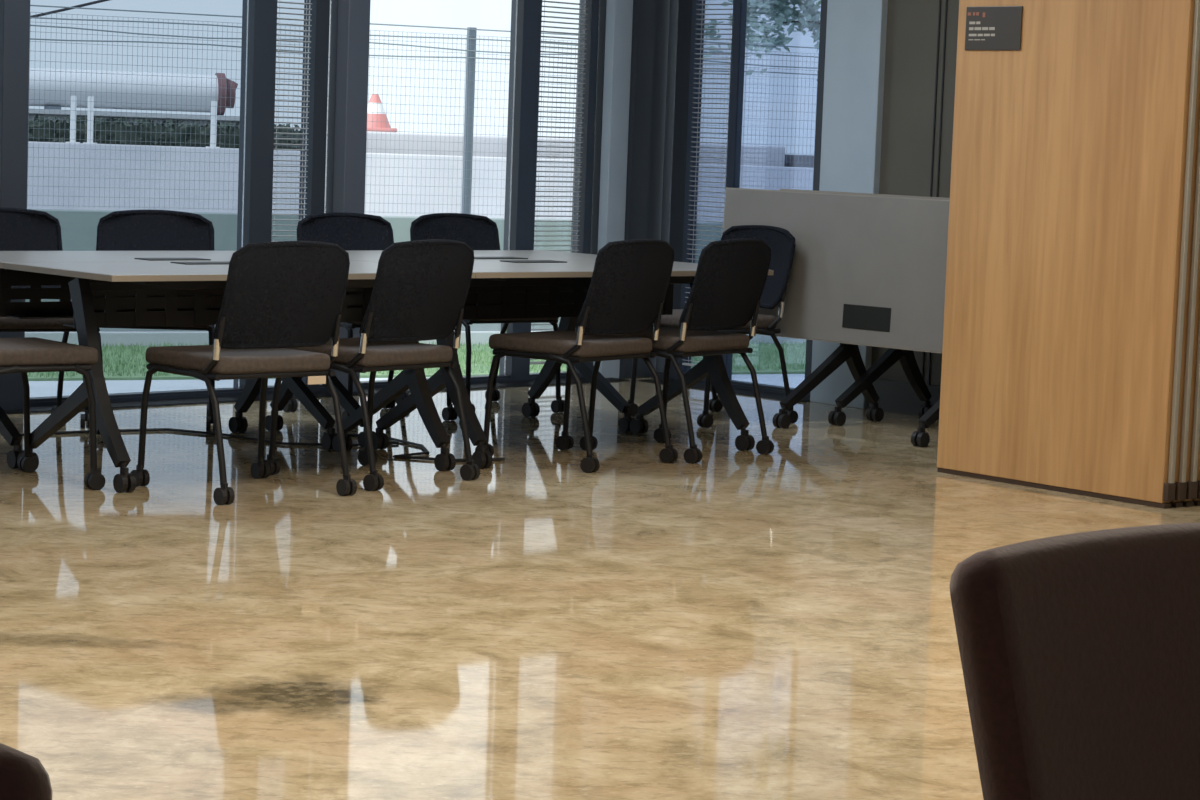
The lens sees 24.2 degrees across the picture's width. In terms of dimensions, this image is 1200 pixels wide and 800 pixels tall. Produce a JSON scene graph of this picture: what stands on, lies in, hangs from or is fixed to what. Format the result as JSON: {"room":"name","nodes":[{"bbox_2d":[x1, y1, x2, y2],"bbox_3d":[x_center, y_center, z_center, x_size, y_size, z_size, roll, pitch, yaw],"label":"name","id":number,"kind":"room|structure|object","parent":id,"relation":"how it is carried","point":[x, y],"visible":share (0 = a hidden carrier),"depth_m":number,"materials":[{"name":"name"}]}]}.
{"room":"meeting room","nodes":[
{"label":"meeting room","id":0,"kind":"room"},
{"bbox_2d":[0,0,29,409],"bbox_3d":[-2.513,-1.503,11.813,0.130,3.100,0.190,-3,8,-45],"label":"trim","id":1,"kind":"structure","parent":0,"point":[14,14],"depth_m":11.77,"materials":[{"name":"grey metal"}]},
{"bbox_2d":[330,0,369,391],"bbox_3d":[-1.192,-1.583,13.140,0.130,3.100,0.180,-3,8,-45],"label":"window frame","id":2,"kind":"structure","parent":0,"point":[353,33],"depth_m":13.09,"materials":[{"name":"grey metal"}]},
{"bbox_2d":[0,377,1199,799],"bbox_3d":[-0.990,0.696,6.369,9.182,0.120,16.939,2,6,0],"label":"floor","id":3,"kind":"structure","parent":0,"point":[732,623],"depth_m":7.43,"materials":[{"name":"stone"}]},
{"bbox_2d":[0,743,51,799],"bbox_3d":[-0.572,0.677,1.545,0.523,0.879,0.623,1,6,-12],"label":"upholstered chair","id":4,"kind":"object","parent":3,"relation":"on","point":[23,776],"visible":1,"depth_m":1.79,"materials":[{"name":"red fabric"}]},
{"bbox_2d":[0,207,102,433],"bbox_3d":[-2.326,-0.323,11.234,0.550,0.875,0.587,-1,6,-30],"label":"chair","id":5,"kind":"object","parent":3,"relation":"on","point":[20,229],"visible":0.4,"depth_m":11.46,"materials":[{"name":"black fabric"}]},
{"bbox_2d":[0,337,105,489],"bbox_3d":[-2.067,-0.148,9.521,0.587,0.875,0.550,-2,7,-38],"label":"chair","id":6,"kind":"object","parent":3,"relation":"on","point":[22,355],"visible":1,"depth_m":9.48,"materials":[{"name":"black metal"}]},
{"bbox_2d":[80,210,214,430],"bbox_3d":[-1.854,-0.342,11.612,0.550,0.875,0.587,1,6,-8],"label":"chair","id":7,"kind":"object","parent":3,"relation":"on","point":[126,230],"visible":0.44,"depth_m":11.83,"materials":[{"name":"black fabric"}]},
{"bbox_2d":[0,251,354,467],"bbox_3d":[-1.766,-0.182,10.678,1.556,0.743,0.716,-3,7,-41],"label":"table","id":8,"kind":"object","parent":3,"relation":"on","point":[63,308],"visible":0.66,"depth_m":10.35,"materials":[{"name":"grey laminate"}]},
{"bbox_2d":[0,269,223,318],"bbox_3d":[-1.657,-0.407,10.542,1.295,0.175,0.115,-3,7,-41],"label":"cable tray","id":9,"kind":"object","parent":8,"relation":"on","point":[63,308],"depth_m":10.25,"materials":[{"name":"grey metal"}]},
{"bbox_2d":[20,428,398,445],"bbox_3d":[-1.556,0.146,11.172,1.507,0.012,0.410,2,6,0],"label":"power cable","id":10,"kind":"object","parent":3,"relation":"on","point":[147,429],"visible":0.71,"depth_m":11.18,"materials":[{"name":"grey plastic"}]},
{"bbox_2d":[4,261,474,492],"bbox_3d":[-1.293,-0.113,10.146,1.556,0.743,0.716,-3,7,-41],"label":"table","id":11,"kind":"object","parent":3,"relation":"on","point":[109,279],"visible":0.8,"depth_m":9.89,"materials":[{"name":"grey laminate"}]},
{"bbox_2d":[63,279,372,327],"bbox_3d":[-1.385,-0.367,10.236,1.295,0.175,0.115,-3,7,-41],"label":"cable tray","id":12,"kind":"object","parent":11,"relation":"on","point":[200,316],"depth_m":10.02,"materials":[{"name":"grey metal"}]},
{"bbox_2d":[130,241,356,504],"bbox_3d":[-1.207,-0.122,9.581,0.550,0.875,0.587,-3,7,-42],"label":"chair","id":13,"kind":"object","parent":3,"relation":"on","point":[279,296],"visible":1,"depth_m":9.40,"materials":[{"name":"brown fabric"}]},
{"bbox_2d":[4,375,629,413],"bbox_3d":[-2.771,0.034,11.815,8.000,0.022,0.090,-3,8,-45],"label":"trim","id":14,"kind":"structure","parent":3,"relation":"on","point":[43,403],"depth_m":12.78,"materials":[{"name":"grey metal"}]},
{"bbox_2d":[30,0,268,401],"bbox_3d":[-2.023,-1.425,12.374,1.320,2.828,0.090,-3,8,-45],"label":"window","id":15,"kind":"structure","parent":14,"relation":"on","point":[254,48],"depth_m":12.79,"materials":[{"name":"grey metal"}]},
{"bbox_2d":[263,0,328,389],"bbox_3d":[-1.431,-1.460,12.966,0.355,2.828,0.090,-3,8,-45],"label":"window","id":16,"kind":"structure","parent":14,"relation":"on","point":[316,135],"depth_m":13.03,"materials":[{"name":"grey metal"}]},
{"bbox_2d":[271,1,311,241],"bbox_3d":[-1.428,-1.451,12.946,0.220,2.688,0.034,-3,8,-45],"label":"window blind","id":17,"kind":"object","parent":16,"relation":"attached to","point":[279,2],"visible":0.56,"depth_m":12.96,"materials":[{"name":"grey"}]},
{"bbox_2d":[319,0,337,387],"bbox_3d":[-1.286,-1.469,13.111,0.055,2.828,0.090,-3,8,-45],"label":"window","id":18,"kind":"structure","parent":14,"relation":"on","point":[333,4],"depth_m":13.12,"materials":[{"name":"grey metal"}]},
{"bbox_2d":[360,0,535,384],"bbox_3d":[-0.770,-1.500,13.626,1.145,2.828,0.090,-3,8,-45],"label":"window","id":19,"kind":"structure","parent":14,"relation":"on","point":[523,12],"depth_m":13.99,"materials":[{"name":"grey metal"}]},
{"bbox_2d":[524,0,598,377],"bbox_3d":[-0.210,-1.533,14.186,0.440,2.828,0.090,-3,8,-45],"label":"window","id":20,"kind":"structure","parent":14,"relation":"on","point":[588,121],"depth_m":14.29,"materials":[{"name":"grey metal"}]},
{"bbox_2d":[530,0,587,364],"bbox_3d":[-0.206,-1.524,14.168,0.350,2.688,0.034,-3,8,-45],"label":"window blind","id":21,"kind":"object","parent":20,"relation":"attached to","point":[580,4],"visible":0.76,"depth_m":14.19,"materials":[{"name":"grey"}]},
{"bbox_2d":[590,0,606,363],"bbox_3d":[-0.035,-1.544,14.361,0.055,2.828,0.090,-3,8,-45],"label":"window","id":22,"kind":"structure","parent":14,"relation":"on","point":[602,3],"depth_m":14.37,"materials":[{"name":"grey metal"}]},
{"bbox_2d":[283,212,457,420],"bbox_3d":[-0.996,-0.366,12.184,0.550,0.875,0.587,-2,7,-36],"label":"chair","id":23,"kind":"object","parent":3,"relation":"on","point":[350,231],"visible":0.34,"depth_m":12.36,"materials":[{"name":"black fabric"}]},
{"bbox_2d":[264,239,479,490],"bbox_3d":[-0.808,-0.155,10.071,0.587,0.875,0.550,7,7,39],"label":"chair","id":24,"kind":"object","parent":3,"relation":"on","point":[420,290],"visible":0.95,"depth_m":9.89,"materials":[{"name":"black fabric"}]},
{"bbox_2d":[324,432,504,461],"bbox_3d":[-0.818,0.186,11.037,0.356,0.012,0.995,-2,7,-39],"label":"power cable","id":25,"kind":"object","parent":3,"relation":"on","point":[409,455],"visible":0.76,"depth_m":10.80,"materials":[{"name":"grey plastic"}]},
{"bbox_2d":[265,250,634,447],"bbox_3d":[-0.600,-0.238,11.707,1.556,0.743,0.716,-3,7,-41],"label":"table","id":26,"kind":"object","parent":3,"relation":"on","point":[550,368],"visible":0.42,"depth_m":11.95,"materials":[{"name":"black metal"}]},
{"bbox_2d":[346,289,587,307],"bbox_3d":[-0.490,-0.463,11.570,1.295,0.175,0.115,-3,7,-41],"label":"cable tray","id":27,"kind":"object","parent":26,"relation":"on","point":[537,290],"depth_m":11.75,"materials":[{"name":"grey metal"}]},
{"bbox_2d":[395,213,563,412],"bbox_3d":[-0.533,-0.396,12.677,0.550,0.875,0.587,-2,7,-38],"label":"chair","id":28,"kind":"object","parent":3,"relation":"on","point":[479,232],"visible":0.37,"depth_m":12.81,"materials":[{"name":"black fabric"}]},
{"bbox_2d":[365,260,773,467],"bbox_3d":[-0.126,-0.170,11.174,1.556,0.743,0.716,-3,7,-41],"label":"table","id":29,"kind":"object","parent":3,"relation":"on","point":[506,276],"visible":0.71,"depth_m":11.07,"materials":[{"name":"black metal"}]},
{"bbox_2d":[463,284,673,318],"bbox_3d":[-0.218,-0.424,11.264,1.295,0.175,0.115,-3,7,-41],"label":"cable tray","id":30,"kind":"object","parent":29,"relation":"on","point":[530,309],"depth_m":11.14,"materials":[{"name":"grey metal"}]},
{"bbox_2d":[475,239,677,472],"bbox_3d":[-0.068,-0.199,10.810,0.587,0.875,0.550,6,7,37],"label":"chair","id":31,"kind":"object","parent":3,"relation":"on","point":[630,280],"visible":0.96,"depth_m":10.65,"materials":[{"name":"black fabric"}]},
{"bbox_2d":[619,0,669,378],"bbox_3d":[0.195,-1.667,14.534,0.255,3.100,0.210,-3,8,-45],"label":"window frame","id":32,"kind":"structure","parent":3,"relation":"on","point":[650,23],"depth_m":14.47,"materials":[{"name":"grey metal"}]},
{"bbox_2d":[579,238,773,462],"bbox_3d":[0.332,-0.225,11.229,0.587,0.875,0.550,6,7,37],"label":"chair","id":33,"kind":"object","parent":3,"relation":"on","point":[731,275],"visible":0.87,"depth_m":11.04,"materials":[{"name":"black fabric"}]},
{"bbox_2d":[628,225,797,427],"bbox_3d":[0.518,-0.349,12.583,0.587,0.875,0.550,-3,7,-40],"label":"chair","id":34,"kind":"object","parent":3,"relation":"on","point":[781,242],"visible":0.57,"depth_m":12.56,"materials":[{"name":"black fabric"}]},
{"bbox_2d":[639,373,809,401],"bbox_3d":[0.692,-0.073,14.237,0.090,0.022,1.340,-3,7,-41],"label":"trim","id":35,"kind":"structure","parent":3,"relation":"on","point":[660,375],"depth_m":14.12,"materials":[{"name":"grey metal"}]},
{"bbox_2d":[656,0,678,374],"bbox_3d":[0.399,-1.541,14.493,0.090,2.828,0.070,-3,7,-41],"label":"window","id":36,"kind":"structure","parent":35,"relation":"on","point":[674,4],"depth_m":14.52,"materials":[{"name":"grey metal"}]},
{"bbox_2d":[665,0,741,379],"bbox_3d":[0.555,-1.518,14.316,0.090,2.828,0.405,-3,7,-41],"label":"window","id":37,"kind":"structure","parent":35,"relation":"on","point":[682,175],"depth_m":14.41,"materials":[{"name":"grey metal"}]},
{"bbox_2d":[682,0,732,366],"bbox_3d":[0.575,-1.505,14.268,0.034,2.688,0.295,-3,7,-41],"label":"window blind","id":38,"kind":"object","parent":37,"relation":"attached to","point":[702,4],"visible":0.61,"depth_m":14.28,"materials":[{"name":"grey"}]},
{"bbox_2d":[722,0,827,393],"bbox_3d":[0.926,-1.463,13.893,0.090,2.828,0.725,-3,7,-41],"label":"window","id":39,"kind":"structure","parent":35,"relation":"on","point":[736,89],"depth_m":14.13,"materials":[{"name":"grey metal"}]},
{"bbox_2d":[723,187,949,446],"bbox_3d":[1.322,-0.369,12.259,0.708,1.037,2.106,-3,8,-45],"label":"table","id":40,"kind":"object","parent":3,"relation":"on","point":[867,270],"visible":0.59,"depth_m":12.38,"materials":[{"name":"grey laminate"}]},
{"bbox_2d":[780,189,949,425],"bbox_3d":[1.584,-0.379,12.463,0.708,1.037,2.106,-3,8,-45],"label":"table","id":41,"kind":"object","parent":3,"relation":"on","point":[907,359],"visible":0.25,"depth_m":12.75,"materials":[{"name":"black metal"}]},
{"bbox_2d":[937,0,1199,508],"bbox_3d":[1.742,-1.206,10.351,0.055,3.100,1.155,-2,7,-39],"label":"partition panel","id":42,"kind":"object","parent":3,"relation":"on","point":[1074,121],"visible":1,"depth_m":10.36,"materials":[{"name":"brown wood"}]},
{"bbox_2d":[949,522,1199,799],"bbox_3d":[0.719,0.602,2.821,0.523,0.879,0.623,-3,8,-43],"label":"upholstered chair","id":43,"kind":"object","parent":3,"relation":"on","point":[1080,652],"visible":1,"depth_m":2.88,"materials":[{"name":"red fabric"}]},
{"bbox_2d":[1170,40,1199,507],"bbox_3d":[1.792,-1.208,10.392,0.050,3.100,1.155,-2,7,-39],"label":"partition panel","id":44,"kind":"object","parent":3,"relation":"on","point":[1194,219],"visible":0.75,"depth_m":10.04,"materials":[{"name":"brown wood"}]},
{"bbox_2d":[1181,237,1199,506],"bbox_3d":[1.841,-1.210,10.431,0.049,3.100,1.155,-2,7,-39],"label":"partition panel","id":45,"kind":"object","parent":3,"relation":"on","point":[1194,415],"visible":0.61,"depth_m":10.11,"materials":[{"name":"brown wood"}]},
{"bbox_2d":[1192,430,1199,505],"bbox_3d":[1.889,-1.212,10.470,0.049,3.100,1.155,-2,7,-39],"label":"partition panel","id":46,"kind":"object","parent":3,"relation":"on","point":[1196,501],"visible":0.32,"depth_m":10.17,"materials":[{"name":"brown wood"}]},
{"bbox_2d":[593,0,632,377],"bbox_3d":[0.054,-1.659,14.399,0.160,3.100,0.135,8,8,45],"label":"trim","id":47,"kind":"structure","parent":0,"point":[619,13],"depth_m":14.36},
{"bbox_2d":[871,0,958,385],"bbox_3d":[2.587,-1.331,11.969,0.180,3.100,3.580,-3,7,-41],"label":"wall","id":48,"kind":"structure","parent":0,"point":[912,25],"depth_m":13.10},
{"bbox_2d":[810,0,887,408],"bbox_3d":[1.272,-1.520,13.424,0.200,3.100,0.360,-3,7,-41],"label":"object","id":49,"kind":"structure","parent":48,"relation":"attached to","point":[855,50],"depth_m":13.37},
{"bbox_2d":[869,378,940,415],"bbox_3d":[2.429,0.136,12.073,0.025,0.150,3.460,-3,7,-41],"label":"baseboard","id":50,"kind":"structure","parent":48,"relation":"attached to","point":[895,396],"depth_m":13.21,"materials":[{"name":"black"}]},
{"bbox_2d":[921,0,947,384],"bbox_3d":[2.107,-1.464,12.374,0.011,2.950,1.658,-3,7,-41],"label":"trim","id":51,"kind":"structure","parent":48,"relation":"attached to","point":[946,5],"depth_m":12.99,"materials":[{"name":"black metal"}]},
{"label":"outside","id":52,"kind":"structure","parent":0,"visible":0},
{"bbox_3d":[0.076,-2.066,39.986,110.000,0.120,110.000,2,6,0],"label":"ground","id":53,"kind":"structure","parent":52,"visible":0},
{"bbox_2d":[28,108,239,128],"bbox_3d":[-8.231,-2.079,27.352,9.850,1.725,0.550,1,6,-16],"label":"ledge","id":54,"kind":"object","parent":53,"relation":"on","point":[190,118],"visible":0.02,"depth_m":28.04,"materials":[{"name":"white concrete"}]},
{"bbox_2d":[29,68,237,114],"bbox_3d":[-8.309,-3.151,27.210,9.604,0.429,0.427,1,6,-16],"label":"pipe","id":55,"kind":"object","parent":54,"relation":"on","point":[79,81],"visible":0.78,"depth_m":28.08,"materials":[{"name":"silver metal"}]},
{"bbox_2d":[28,115,300,148],"bbox_3d":[-7.532,-1.992,26.930,9.613,1.684,0.582,1,6,-16],"label":"hedge","id":56,"kind":"object","parent":53,"relation":"on","point":[142,131],"visible":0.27,"depth_m":27.56,"materials":[{"name":"green plant"}]},
{"bbox_2d":[29,374,804,396],"bbox_3d":[0.152,0.188,15.594,20.000,0.123,11.945,-1,6,-28],"label":"trim","id":57,"kind":"structure","parent":53,"relation":"on","point":[37,388],"depth_m":16.80,"materials":[{"name":"grey concrete"}]},
{"bbox_2d":[25,209,723,330],"bbox_3d":[-2.182,-0.848,20.019,20.000,0.955,0.220,-1,6,-28],"label":"wall","id":58,"kind":"structure","parent":57,"relation":"on","point":[78,227],"depth_m":19.80,"materials":[{"name":"grey concrete"}]},
{"bbox_2d":[25,331,805,345],"bbox_3d":[-2.125,-0.421,19.922,20.000,0.129,0.090,-1,6,-28],"label":"trim","id":59,"kind":"structure","parent":58,"relation":"attached to","point":[146,338],"depth_m":19.41,"materials":[{"name":"grey stone"}]},
{"bbox_2d":[27,344,805,380],"bbox_3d":[-1.592,-0.263,18.909,17.000,0.020,2.200,-1,6,-28],"label":"grass","id":60,"kind":"structure","parent":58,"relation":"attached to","point":[139,376],"depth_m":18.10,"materials":[{"name":"plant"}]},
{"bbox_2d":[27,339,805,377],"bbox_3d":[-0.270,-0.315,19.616,9.023,0.047,2.153,-1,6,-28],"label":"grass strip","id":61,"kind":"object","parent":60,"relation":"on","point":[117,363],"visible":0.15,"depth_m":19.15,"materials":[{"name":"green plant"}]},
{"bbox_2d":[27,5,818,219],"bbox_3d":[-2.340,-2.010,19.801,17.055,1.392,0.096,-1,6,-28],"label":"mesh fence","id":62,"kind":"object","parent":58,"relation":"on","point":[470,57],"visible":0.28,"depth_m":20.25,"materials":[{"name":"silver metal"}]},
{"bbox_2d":[27,141,812,221],"bbox_3d":[0.308,-1.733,28.667,28.000,1.407,0.350,1,6,-16],"label":"wall","id":63,"kind":"structure","parent":53,"relation":"on","point":[218,180],"depth_m":27.37,"materials":[{"name":"concrete"}]},
{"bbox_2d":[66,96,79,142],"bbox_3d":[-5.082,-2.704,27.005,0.125,0.455,0.120,1,6,-16],"label":"post","id":64,"kind":"object","parent":63,"relation":"on","point":[72,113],"visible":0.88,"depth_m":26.97,"materials":[{"name":"white metal"}]},
{"bbox_2d":[83,96,96,143],"bbox_3d":[-4.923,-2.703,27.050,0.125,0.455,0.120,1,6,-16],"label":"post","id":65,"kind":"object","parent":63,"relation":"on","point":[90,111],"visible":0.94,"depth_m":27.02,"materials":[{"name":"white plastic"}]},
{"bbox_2d":[206,101,219,147],"bbox_3d":[-3.779,-2.692,27.376,0.125,0.455,0.120,1,6,-16],"label":"post","id":66,"kind":"object","parent":63,"relation":"on","point":[213,103],"visible":0.96,"depth_m":27.35,"materials":[{"name":"white metal"}]},
{"bbox_2d":[366,131,784,166],"bbox_3d":[-0.528,-1.917,29.142,4.950,1.620,0.550,1,6,-16],"label":"concrete block","id":67,"kind":"object","parent":53,"relation":"on","point":[767,150],"visible":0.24,"depth_m":28.59,"materials":[{"name":"white concrete"}]},
{"bbox_2d":[367,94,396,131],"bbox_3d":[-2.296,-2.928,28.536,0.440,0.380,0.440,2,6,0],"label":"cone","id":68,"kind":"object","parent":67,"relation":"on","point":[380,117],"visible":0.6,"depth_m":28.43,"materials":[{"name":"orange plastic"}]},
{"bbox_2d":[703,0,820,74],"bbox_3d":[2.077,-3.876,30.900,3.640,5.375,2.657,-2,7,-35],"label":"tree","id":69,"kind":"object","parent":53,"relation":"on","point":[769,8],"visible":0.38,"depth_m":30.57,"materials":[{"name":"green plant"}]},
{"bbox_2d":[784,154,813,167],"bbox_3d":[5.361,-1.818,30.826,7.100,1.530,0.550,1,6,-16],"label":"trim","id":70,"kind":"structure","parent":53,"relation":"on","point":[796,162],"depth_m":29.57,"materials":[{"name":"grey"}]},
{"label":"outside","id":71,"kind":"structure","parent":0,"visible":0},
{"bbox_2d":[31,0,109,16],"bbox_3d":[-4.613,-3.914,26.852,4.008,1.186,0.027,1,6,-16],"label":"overhead wire","id":72,"kind":"object","parent":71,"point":[97,1],"visible":0.71,"depth_m":26.73,"materials":[{"name":"grey"}]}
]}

